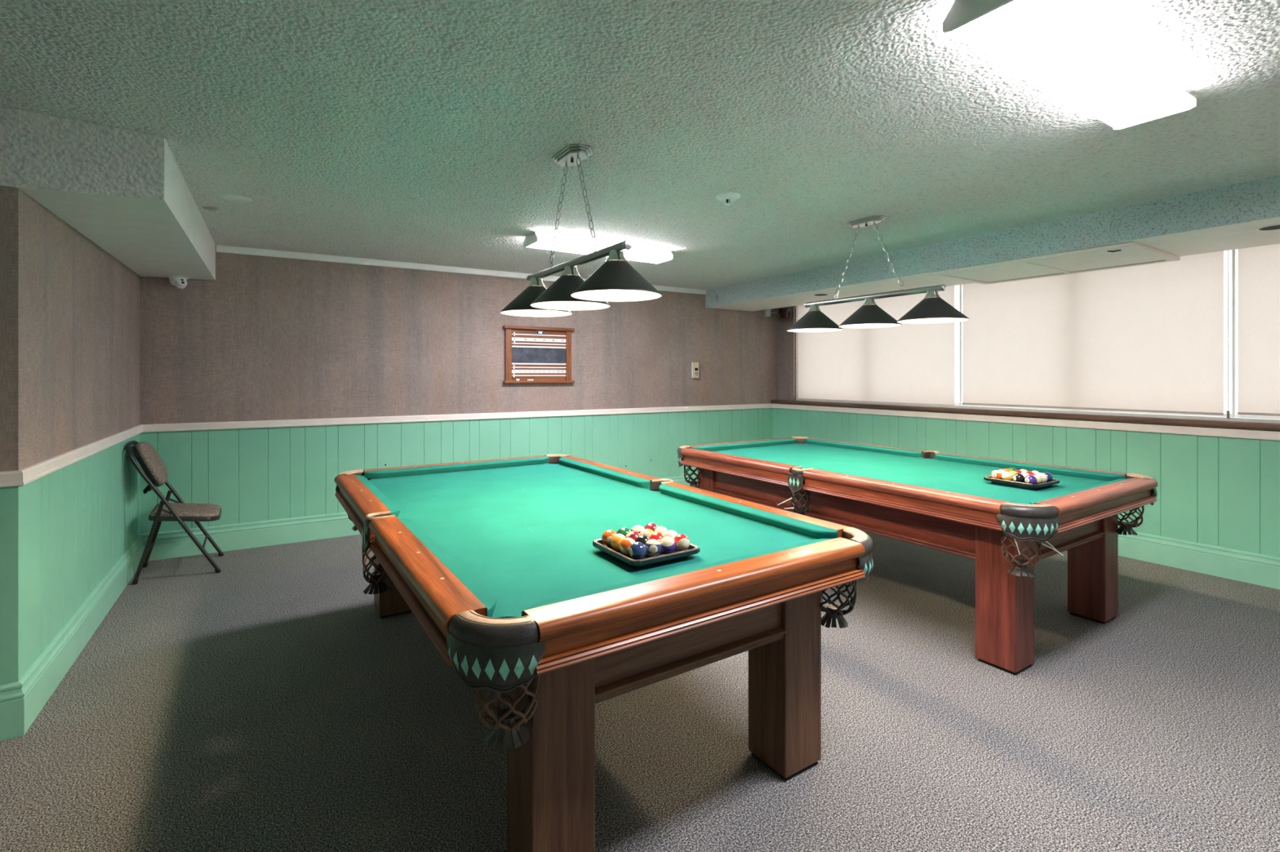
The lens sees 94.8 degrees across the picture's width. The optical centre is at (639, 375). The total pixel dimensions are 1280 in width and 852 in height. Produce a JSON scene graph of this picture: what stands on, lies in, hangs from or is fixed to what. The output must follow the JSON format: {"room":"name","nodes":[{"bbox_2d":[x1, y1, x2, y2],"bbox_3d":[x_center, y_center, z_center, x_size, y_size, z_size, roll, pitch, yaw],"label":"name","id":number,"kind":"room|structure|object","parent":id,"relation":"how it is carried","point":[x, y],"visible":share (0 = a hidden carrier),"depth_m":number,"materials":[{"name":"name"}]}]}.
{"room":"games hall","nodes":[
{"label":"games hall","id":0,"kind":"room"},
{"bbox_2d":[0,186,17,685],"bbox_3d":[-3.158,0.110,1.771,1.849,2.500,0.120,0,0,-33],"label":"wall","id":1,"kind":"structure","parent":0,"point":[8,195],"depth_m":2.21,"materials":[{"name":"paint"}]},
{"bbox_2d":[0,681,23,741],"bbox_3d":[-3.111,1.260,1.718,1.871,0.200,0.021,0,0,-33],"label":"baseboard","id":2,"kind":"structure","parent":1,"relation":"attached to","point":[11,700],"depth_m":2.20,"materials":[{"name":"green paint"}]},
{"bbox_2d":[0,471,23,488],"bbox_3d":[-3.112,0.390,1.718,1.869,0.058,0.019,0,0,-33],"label":"trim","id":3,"kind":"structure","parent":1,"relation":"attached to","point":[7,478],"depth_m":2.21,"materials":[{"name":"beige paint"}]},
{"bbox_2d":[17,187,139,681],"bbox_3d":[-3.050,0.110,3.230,0.120,2.500,2.443,0,0,-32],"label":"wall","id":4,"kind":"structure","parent":0,"point":[78,304],"depth_m":2.76,"materials":[{"name":"paint"}]},
{"bbox_2d":[18,533,142,735],"bbox_3d":[-2.985,1.260,3.259,0.021,0.200,2.464,0,0,-32],"label":"baseboard","id":5,"kind":"structure","parent":4,"relation":"attached to","point":[39,682],"depth_m":2.78,"materials":[{"name":"green paint"}]},
{"bbox_2d":[18,424,142,485],"bbox_3d":[-2.986,0.390,3.259,0.019,0.058,2.462,0,0,-32],"label":"trim","id":6,"kind":"structure","parent":4,"relation":"attached to","point":[31,473],"depth_m":2.79,"materials":[{"name":"beige paint"}]},
{"bbox_2d":[139,244,777,533],"bbox_3d":[-0.960,0.110,5.968,6.329,2.500,0.122,0,0,-31],"label":"wall","id":7,"kind":"structure","parent":0,"point":[269,338],"depth_m":5.15,"materials":[{"name":"paper"}]},
{"bbox_2d":[140,475,697,560],"bbox_3d":[-0.980,1.260,5.876,6.201,0.200,0.021,0,0,-31],"label":"baseboard","id":8,"kind":"structure","parent":7,"relation":"attached to","point":[171,544],"depth_m":4.65,"materials":[{"name":"green paint"}]},
{"bbox_2d":[142,403,772,432],"bbox_3d":[-0.981,0.390,5.877,6.201,0.058,0.019,0,0,-31],"label":"trim","id":9,"kind":"structure","parent":7,"relation":"attached to","point":[380,420],"depth_m":5.26,"materials":[{"name":"beige paint"}]},
{"bbox_2d":[216,244,706,294],"bbox_3d":[-1.236,-0.975,5.726,4.699,0.053,0.014,0,0,-31],"label":"crown molding","id":10,"kind":"structure","parent":7,"relation":"attached to","point":[220,248],"depth_m":5.14,"materials":[{"name":"white paint"}]},
{"bbox_2d":[502,325,574,383],"bbox_3d":[-0.994,-0.198,5.847,0.736,0.558,0.055,0,0,-31],"label":"scoreboard","id":11,"kind":"object","parent":7,"relation":"attached to","point":[543,355],"visible":1,"depth_m":5.84,"materials":[{"name":"brown wood"}]},
{"bbox_2d":[691,362,698,377],"bbox_3d":[0.639,-0.057,6.823,0.072,0.184,0.052,0,0,-31],"label":"wall thermostat","id":12,"kind":"object","parent":7,"relation":"attached to","point":[695,366],"visible":1,"depth_m":6.80,"materials":[{"name":"white plastic"}]},
{"bbox_2d":[764,308,776,316],"bbox_3d":[1.650,-0.796,7.418,0.168,0.118,0.058,0,0,-22],"label":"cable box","id":13,"kind":"object","parent":7,"relation":"attached to","point":[767,312],"visible":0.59,"depth_m":7.38,"materials":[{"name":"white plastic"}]},
{"bbox_2d":[0,531,1279,851],"bbox_3d":[0.176,1.410,2.564,8.700,0.100,7.700,0,0,-33],"label":"floor","id":14,"kind":"structure","parent":0,"point":[265,702],"depth_m":2.26,"materials":[{"name":"carpet"}]},
{"bbox_2d":[124,440,224,585],"bbox_3d":[-3.227,0.908,4.107,0.520,0.918,0.471,0,0,-33],"label":"folding chair","id":15,"kind":"object","parent":14,"relation":"on","point":[155,474],"visible":1,"depth_m":3.98,"materials":[{"name":"black metal"}]},
{"bbox_2d":[333,454,873,851],"bbox_3d":[-0.456,0.959,2.741,1.527,0.802,2.627,0,0,-33],"label":"pool table","id":16,"kind":"object","parent":14,"relation":"on","point":[497,562],"visible":0.99,"depth_m":1.85,"materials":[{"name":"green fabric"}]},
{"bbox_2d":[355,475,399,517],"bbox_3d":[-1.309,0.584,2.906,0.049,0.040,1.093,0,0,-33],"label":"cushion","id":17,"kind":"object","parent":16,"relation":"on","point":[383,501],"depth_m":2.73,"materials":[{"name":"green fabric"}]},
{"bbox_2d":[397,517,497,617],"bbox_3d":[-0.652,0.584,1.900,0.049,0.040,1.109,0,0,-33],"label":"cushion","id":18,"kind":"object","parent":16,"relation":"on","point":[477,593],"depth_m":1.70,"materials":[{"name":"green fabric"}]},
{"bbox_2d":[364,456,549,478],"bbox_3d":[-1.106,0.584,3.737,1.173,0.040,0.049,0,0,-33],"label":"cushion","id":19,"kind":"object","parent":16,"relation":"on","point":[522,462],"depth_m":3.69,"materials":[{"name":"green fabric"}]},
{"bbox_2d":[559,457,650,488],"bbox_3d":[-0.264,0.584,3.589,0.049,0.040,1.093,0,0,-33],"label":"cushion","id":20,"kind":"object","parent":16,"relation":"on","point":[612,475],"depth_m":3.47,"materials":[{"name":"green fabric"}]},
{"bbox_2d":[592,538,699,568],"bbox_3d":[0.017,0.587,1.985,0.270,0.035,0.280,0,0,-33],"label":"tray","id":21,"kind":"object","parent":16,"relation":"on","point":[693,549],"visible":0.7,"depth_m":1.89,"materials":[{"name":"black plastic"}]},
{"bbox_2d":[601,529,616,546],"bbox_3d":[-0.103,0.557,2.011,0.056,0.056,0.057,0,0,-7],"label":"ball","id":22,"kind":"object","parent":21,"relation":"on","point":[607,535],"visible":0.73,"depth_m":1.99,"materials":[{"name":"plastic"}]},
{"bbox_2d":[610,533,625,551],"bbox_3d":[-0.071,0.557,1.962,0.056,0.056,0.056,0,0,-11],"label":"ball","id":23,"kind":"object","parent":21,"relation":"on","point":[616,539],"visible":0.67,"depth_m":1.94,"materials":[{"name":"plastic"}]},
{"bbox_2d":[616,527,631,536],"bbox_3d":[-0.055,0.557,2.042,0.056,0.056,0.057,0,0,35],"label":"ball","id":24,"kind":"object","parent":21,"relation":"on","point":[624,531],"visible":0.3,"depth_m":2.03,"materials":[{"name":"plastic"}]},
{"bbox_2d":[619,537,635,555],"bbox_3d":[-0.039,0.557,1.913,0.056,0.056,0.056,0,0,-14],"label":"ball","id":25,"kind":"object","parent":21,"relation":"on","point":[624,545],"visible":0.74,"depth_m":1.89,"materials":[{"name":"plastic"}]},
{"bbox_2d":[625,531,639,541],"bbox_3d":[-0.023,0.557,1.993,0.056,0.056,0.056,0,0,-3],"label":"ball","id":26,"kind":"object","parent":21,"relation":"on","point":[633,535],"visible":0.32,"depth_m":1.98,"materials":[{"name":"plastic"}]},
{"bbox_2d":[628,542,646,559],"bbox_3d":[-0.007,0.557,1.864,0.057,0.056,0.056,0,0,-27],"label":"ball","id":27,"kind":"object","parent":21,"relation":"on","point":[637,550],"visible":0.94,"depth_m":1.84,"materials":[{"name":"plastic"}]},
{"bbox_2d":[631,524,644,533],"bbox_3d":[-0.007,0.557,2.074,0.056,0.056,0.056,0,0,-10],"label":"ball","id":28,"kind":"object","parent":21,"relation":"on","point":[637,528],"visible":0.38,"depth_m":2.06,"materials":[{"name":"plastic"}]},
{"bbox_2d":[635,535,649,545],"bbox_3d":[0.009,0.557,1.944,0.057,0.056,0.056,0,0,38],"label":"ball","id":29,"kind":"object","parent":21,"relation":"on","point":[642,539],"visible":0.41,"depth_m":1.93,"materials":[{"name":"plastic"}]},
{"bbox_2d":[640,528,653,537],"bbox_3d":[0.025,0.557,2.025,0.056,0.056,0.056,0,0,-14],"label":"ball","id":30,"kind":"object","parent":21,"relation":"on","point":[648,532],"visible":0.3,"depth_m":2.01,"materials":[{"name":"plastic"}]},
{"bbox_2d":[644,523,657,531],"bbox_3d":[0.042,0.557,2.105,0.057,0.056,0.056,0,0,12],"label":"ball","id":31,"kind":"object","parent":21,"relation":"on","point":[652,526],"visible":0.38,"depth_m":2.09,"materials":[{"name":"plastic"}]},
{"bbox_2d":[644,539,661,557],"bbox_3d":[0.041,0.557,1.895,0.056,0.056,0.057,0,0,-4],"label":"ball","id":32,"kind":"object","parent":21,"relation":"on","point":[653,547],"visible":0.87,"depth_m":1.88,"materials":[{"name":"plastic"}]},
{"bbox_2d":[648,532,664,542],"bbox_3d":[0.057,0.557,1.976,0.056,0.056,0.057,0,0,-16],"label":"ball","id":33,"kind":"object","parent":21,"relation":"on","point":[658,536],"visible":0.43,"depth_m":1.96,"materials":[{"name":"plastic"}]},
{"bbox_2d":[653,526,667,535],"bbox_3d":[0.073,0.557,2.056,0.056,0.056,0.056,0,0,-2],"label":"ball","id":34,"kind":"object","parent":21,"relation":"on","point":[661,530],"visible":0.29,"depth_m":2.04,"materials":[{"name":"plastic"}]},
{"bbox_2d":[659,536,675,554],"bbox_3d":[0.089,0.557,1.927,0.056,0.056,0.056,0,0,-7],"label":"ball","id":35,"kind":"object","parent":21,"relation":"on","point":[668,544],"visible":0.81,"depth_m":1.91,"materials":[{"name":"plastic"}]},
{"bbox_2d":[663,529,677,538],"bbox_3d":[0.105,0.557,2.007,0.056,0.056,0.056,0,0,-33],"label":"cue ball","id":36,"kind":"object","parent":21,"relation":"on","point":[670,533],"visible":0.41,"depth_m":1.99,"materials":[{"name":"white plastic"}]},
{"bbox_2d":[673,533,689,551],"bbox_3d":[0.138,0.557,1.958,0.056,0.056,0.056,0,0,-5],"label":"ball","id":37,"kind":"object","parent":21,"relation":"on","point":[682,541],"visible":0.86,"depth_m":1.94,"materials":[{"name":"plastic"}]},
{"bbox_2d":[521,537,841,616],"bbox_3d":[0.195,0.584,1.745,1.173,0.040,0.049,0,0,-33],"label":"cushion","id":38,"kind":"object","parent":16,"relation":"on","point":[549,603],"depth_m":1.65,"materials":[{"name":"green fabric"}]},
{"bbox_2d":[658,483,838,539],"bbox_3d":[0.394,0.584,2.583,0.049,0.040,1.109,0,0,-33],"label":"cushion","id":39,"kind":"object","parent":16,"relation":"on","point":[806,530],"depth_m":2.46,"materials":[{"name":"green fabric"}]},
{"bbox_2d":[676,436,1157,675],"bbox_3d":[1.548,0.959,3.920,1.562,0.802,2.627,0,0,-33],"label":"pool table","id":40,"kind":"object","parent":14,"relation":"on","point":[933,500],"visible":0.99,"depth_m":3.21,"materials":[{"name":"brown wood"}]},
{"bbox_2d":[691,438,795,451],"bbox_3d":[0.911,0.584,4.925,1.173,0.040,0.049,0,0,-33],"label":"cushion","id":41,"kind":"object","parent":40,"relation":"on","point":[764,443],"depth_m":4.90,"materials":[{"name":"green fabric"}]},
{"bbox_2d":[697,448,796,466],"bbox_3d":[0.708,0.584,4.094,0.049,0.040,1.093,0,0,-33],"label":"cushion","id":42,"kind":"object","parent":40,"relation":"on","point":[697,449],"depth_m":3.99,"materials":[{"name":"green fabric"}]},
{"bbox_2d":[805,438,921,457],"bbox_3d":[1.754,0.584,4.777,0.049,0.040,1.093,0,0,-33],"label":"cushion","id":43,"kind":"object","parent":40,"relation":"on","point":[860,447],"depth_m":4.70,"materials":[{"name":"green fabric"}]},
{"bbox_2d":[813,468,1012,502],"bbox_3d":[1.366,0.584,3.088,0.049,0.040,1.109,0,0,-33],"label":"cushion","id":44,"kind":"object","parent":40,"relation":"on","point":[813,468],"depth_m":2.99,"materials":[{"name":"green fabric"}]},
{"bbox_2d":[983,475,1059,489],"bbox_3d":[2.100,0.587,3.244,0.270,0.035,0.280,0,0,-32],"label":"tray","id":45,"kind":"object","parent":40,"relation":"on","point":[999,482],"visible":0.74,"depth_m":3.16,"materials":[{"name":"black plastic"}]},
{"bbox_2d":[990,470,1001,479],"bbox_3d":[1.980,0.557,3.273,0.056,0.056,0.056,0,0,-14],"label":"ball","id":46,"kind":"object","parent":45,"relation":"on","point":[996,474],"visible":0.78,"depth_m":3.25,"materials":[{"name":"plastic"}]},
{"bbox_2d":[997,469,1005,479],"bbox_3d":[2.029,0.557,3.303,0.056,0.056,0.056,0,0,-13],"label":"ball","id":47,"kind":"object","parent":45,"relation":"on","point":[1002,471],"visible":0.26,"depth_m":3.29,"materials":[{"name":"plastic"}]},
{"bbox_2d":[1001,471,1013,480],"bbox_3d":[2.011,0.557,3.223,0.056,0.056,0.056,0,0,-6],"label":"ball","id":48,"kind":"object","parent":45,"relation":"on","point":[1007,476],"visible":0.84,"depth_m":3.20,"materials":[{"name":"plastic"}]},
{"bbox_2d":[1008,471,1017,481],"bbox_3d":[2.060,0.557,3.253,0.056,0.056,0.056,0,0,30],"label":"ball","id":49,"kind":"object","parent":45,"relation":"on","point":[1013,473],"visible":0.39,"depth_m":3.24,"materials":[{"name":"plastic"}]},
{"bbox_2d":[1013,473,1024,482],"bbox_3d":[2.042,0.557,3.174,0.057,0.056,0.056,0,0,-2],"label":"ball","id":50,"kind":"object","parent":45,"relation":"on","point":[1019,477],"visible":0.78,"depth_m":3.15,"materials":[{"name":"plastic"}]},
{"bbox_2d":[1020,472,1029,483],"bbox_3d":[2.091,0.557,3.204,0.056,0.056,0.056,0,0,-3],"label":"ball","id":51,"kind":"object","parent":45,"relation":"on","point":[1024,474],"visible":0.3,"depth_m":3.19,"materials":[{"name":"plastic"}]},
{"bbox_2d":[1024,475,1036,484],"bbox_3d":[2.072,0.557,3.124,0.057,0.056,0.056,0,0,-16],"label":"ball","id":52,"kind":"object","parent":45,"relation":"on","point":[1031,479],"visible":0.8,"depth_m":3.10,"materials":[{"name":"plastic"}]},
{"bbox_2d":[1032,474,1042,484],"bbox_3d":[2.121,0.557,3.154,0.057,0.056,0.056,0,0,-9],"label":"ball","id":53,"kind":"object","parent":45,"relation":"on","point":[1039,479],"visible":0.58,"depth_m":3.13,"materials":[{"name":"plastic"}]},
{"bbox_2d":[1037,472,1047,483],"bbox_3d":[2.170,0.557,3.184,0.056,0.056,0.056,0,0,-33],"label":"cue ball","id":54,"kind":"object","parent":45,"relation":"on","point":[1043,476],"visible":0.56,"depth_m":3.16,"materials":[{"name":"white plastic"}]},
{"bbox_2d":[1042,471,1053,482],"bbox_3d":[2.219,0.557,3.214,0.057,0.056,0.056,0,0,-27],"label":"ball","id":55,"kind":"object","parent":45,"relation":"on","point":[1050,477],"visible":0.62,"depth_m":3.19,"materials":[{"name":"plastic"}]},
{"bbox_2d":[934,453,1124,481],"bbox_3d":[2.412,0.584,3.771,0.049,0.040,1.109,0,0,-33],"label":"cushion","id":56,"kind":"object","parent":40,"relation":"on","point":[1056,471],"depth_m":3.68,"materials":[{"name":"green fabric"}]},
{"bbox_2d":[1029,478,1130,504],"bbox_3d":[2.213,0.584,2.934,1.173,0.040,0.049,0,0,-33],"label":"cushion","id":57,"kind":"object","parent":40,"relation":"on","point":[1037,501],"depth_m":2.85,"materials":[{"name":"green fabric"}]},
{"bbox_2d":[0,0,1279,289],"bbox_3d":[0.176,-1.051,2.564,8.700,0.100,7.700,0,0,-33],"label":"ceiling","id":58,"kind":"structure","parent":0,"point":[418,131],"depth_m":2.28,"materials":[{"name":"white paint"}]},
{"bbox_2d":[0,106,215,279],"bbox_3d":[-3.583,-0.851,2.873,2.345,0.301,2.470,0,0,-33],"label":"soffit","id":59,"kind":"structure","parent":58,"relation":"attached to","point":[126,192],"depth_m":2.44,"materials":[{"name":"paint"}]},
{"bbox_2d":[165,275,189,288],"bbox_3d":[-3.417,-0.683,4.354,0.140,0.089,0.140,0,0,-33],"label":"security camera","id":60,"kind":"object","parent":59,"relation":"attached to","point":[180,282],"visible":1,"depth_m":4.32,"materials":[{"name":"white plastic"}]},
{"bbox_2d":[221,194,252,202],"bbox_3d":[-2.280,-0.998,3.333,0.146,0.006,0.146,0,0,-33],"label":"cover plate","id":61,"kind":"object","parent":58,"relation":"attached to","point":[237,198],"visible":1,"depth_m":3.32,"materials":[{"name":"white plastic"}]},
{"bbox_2d":[523,231,616,254],"bbox_3d":[-0.547,-0.963,4.159,0.621,0.076,0.468,0,0,-33],"label":"fluorescent fixture","id":62,"kind":"object","parent":58,"relation":"attached to","point":[538,240],"depth_m":4.25,"materials":[{"name":"white plastic"}]},
{"bbox_2d":[500,143,662,317],"bbox_3d":[-0.310,-0.657,2.669,0.362,0.688,1.154,0,0,-33],"label":"hanging lamp","id":63,"kind":"object","parent":58,"relation":"hanging from","point":[615,280],"visible":1,"depth_m":2.56,"materials":[{"name":"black metal"}]},
{"bbox_2d":[623,245,673,263],"bbox_3d":[0.054,-0.963,4.548,0.532,0.076,0.460,0,0,-33],"label":"fluorescent fixture","id":64,"kind":"object","parent":58,"relation":"attached to","point":[636,253],"depth_m":4.65,"materials":[{"name":"white plastic"}]},
{"bbox_2d":[715,192,740,205],"bbox_3d":[0.492,-0.976,3.292,0.136,0.050,0.136,0,0,-33],"label":"detector","id":65,"kind":"object","parent":58,"relation":"attached to","point":[724,197],"visible":1,"depth_m":3.26,"materials":[{"name":"white plastic"}]},
{"bbox_2d":[786,215,969,332],"bbox_3d":[1.468,-0.658,3.796,0.380,0.686,1.243,0,0,-33],"label":"hanging lamp","id":66,"kind":"object","parent":58,"relation":"hanging from","point":[932,308],"visible":1,"depth_m":3.69,"materials":[{"name":"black metal"}]},
{"bbox_2d":[705,174,1279,311],"bbox_3d":[2.831,-0.896,4.239,0.952,0.209,7.200,0,0,-33],"label":"ceiling beam","id":67,"kind":"structure","parent":58,"relation":"attached to","point":[1228,217],"depth_m":3.81,"materials":[{"name":"paint"}]},
{"bbox_2d":[813,293,829,295],"bbox_3d":[1.778,-0.790,5.784,0.156,0.004,0.156,0,0,-33],"label":"recessed light","id":68,"kind":"object","parent":67,"relation":"attached to","point":[821,294],"visible":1,"depth_m":5.75,"materials":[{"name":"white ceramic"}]},
{"bbox_2d":[929,241,1180,284],"bbox_3d":[2.922,-0.778,4.239,0.836,0.025,1.260,0,0,-33],"label":"ceiling panel","id":69,"kind":"object","parent":67,"relation":"attached to","point":[1132,253],"visible":1,"depth_m":4.10,"materials":[{"name":"beige paint"}]},
{"bbox_2d":[1255,223,1279,230],"bbox_3d":[3.393,-0.790,3.138,0.156,0.004,0.156,0,0,-33],"label":"recessed light","id":70,"kind":"object","parent":67,"relation":"attached to","point":[1277,226],"visible":1,"depth_m":3.15,"materials":[{"name":"white metal"}]},
{"bbox_2d":[942,0,1196,129],"bbox_3d":[1.375,-0.963,1.818,1.170,0.076,0.235,0,0,-33],"label":"fluorescent fixture","id":71,"kind":"object","parent":58,"relation":"attached to","point":[1055,45],"visible":1,"depth_m":1.72,"materials":[{"name":"white plastic"}]},
{"bbox_2d":[772,305,1279,557],"bbox_3d":[3.658,0.110,4.660,0.300,2.500,7.003,0,0,-33],"label":"wall","id":72,"kind":"structure","parent":0,"point":[1224,492],"depth_m":4.33,"materials":[{"name":"green paint"}]},
{"bbox_2d":[776,308,791,322],"bbox_3d":[1.776,-0.738,7.264,0.188,0.165,0.188,0,0,-33],"label":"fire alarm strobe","id":73,"kind":"object","parent":72,"relation":"attached to","point":[784,315],"visible":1,"depth_m":7.19,"materials":[{"name":"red plastic"}]},
{"bbox_2d":[960,284,962,405],"bbox_3d":[3.055,-0.303,5.603,0.020,1.234,0.016,0,0,-33],"label":"trim","id":74,"kind":"structure","parent":72,"relation":"attached to","point":[961,286],"depth_m":5.60,"materials":[{"name":"white metal"}]},
{"bbox_2d":[770,400,1279,431],"bbox_3d":[3.632,0.336,4.617,0.270,0.043,6.960,0,0,-33],"label":"sill","id":75,"kind":"structure","parent":72,"relation":"attached to","point":[1147,420],"depth_m":4.72,"materials":[{"name":"wood"}]},
{"bbox_2d":[772,403,1279,440],"bbox_3d":[3.541,0.388,4.547,0.019,0.058,6.940,0,0,-33],"label":"trim","id":76,"kind":"structure","parent":72,"relation":"attached to","point":[1184,430],"depth_m":4.72,"materials":[{"name":"beige paint"}]},
{"bbox_2d":[795,248,1279,423],"bbox_3d":[3.776,-0.302,4.516,0.209,1.236,6.633,0,0,-33],"label":"window","id":77,"kind":"structure","parent":72,"relation":"in","point":[1224,415],"depth_m":4.71,"materials":[{"name":"brown wood"}]},
{"bbox_2d":[793,285,955,405],"bbox_3d":[2.457,-0.310,6.438,0.061,1.222,1.991,0,0,-33],"label":"roller blind","id":78,"kind":"object","parent":77,"relation":"attached to","point":[905,363],"visible":0.68,"depth_m":6.27,"materials":[{"name":"beige fabric"}]},
{"bbox_2d":[962,250,1230,417],"bbox_3d":[3.521,-0.315,4.779,0.061,1.213,1.835,0,0,-33],"label":"roller blind","id":79,"kind":"object","parent":77,"relation":"attached to","point":[1145,338],"visible":0.8,"depth_m":4.62,"materials":[{"name":"beige fabric"}]},
{"bbox_2d":[1237,244,1279,416],"bbox_3d":[4.529,-0.327,3.223,0.042,1.188,1.822,0,0,-33],"label":"roller blind","id":80,"kind":"object","parent":77,"relation":"attached to","point":[1258,267],"visible":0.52,"depth_m":3.90,"materials":[{"name":"beige fabric"}]},
{"bbox_2d":[1118,531,1279,590],"bbox_3d":[3.540,1.260,4.547,0.021,0.200,6.940,0,0,-33],"label":"baseboard","id":81,"kind":"structure","parent":72,"relation":"attached to","point":[1261,570],"depth_m":4.03,"materials":[{"name":"green paint"}]},
{"bbox_2d":[1231,248,1235,417],"bbox_3d":[4.064,-0.303,4.029,0.020,1.234,0.016,0,0,-33],"label":"trim","id":82,"kind":"structure","parent":72,"relation":"attached to","point":[1233,251],"depth_m":4.02,"materials":[{"name":"white metal"}]},
{"bbox_2d":[1235,413,1279,419],"bbox_3d":[4.617,-0.303,3.274,0.052,1.234,1.870,0,0,-33],"label":"window","id":83,"kind":"structure","parent":72,"relation":"in","point":[1237,415],"depth_m":3.96,"materials":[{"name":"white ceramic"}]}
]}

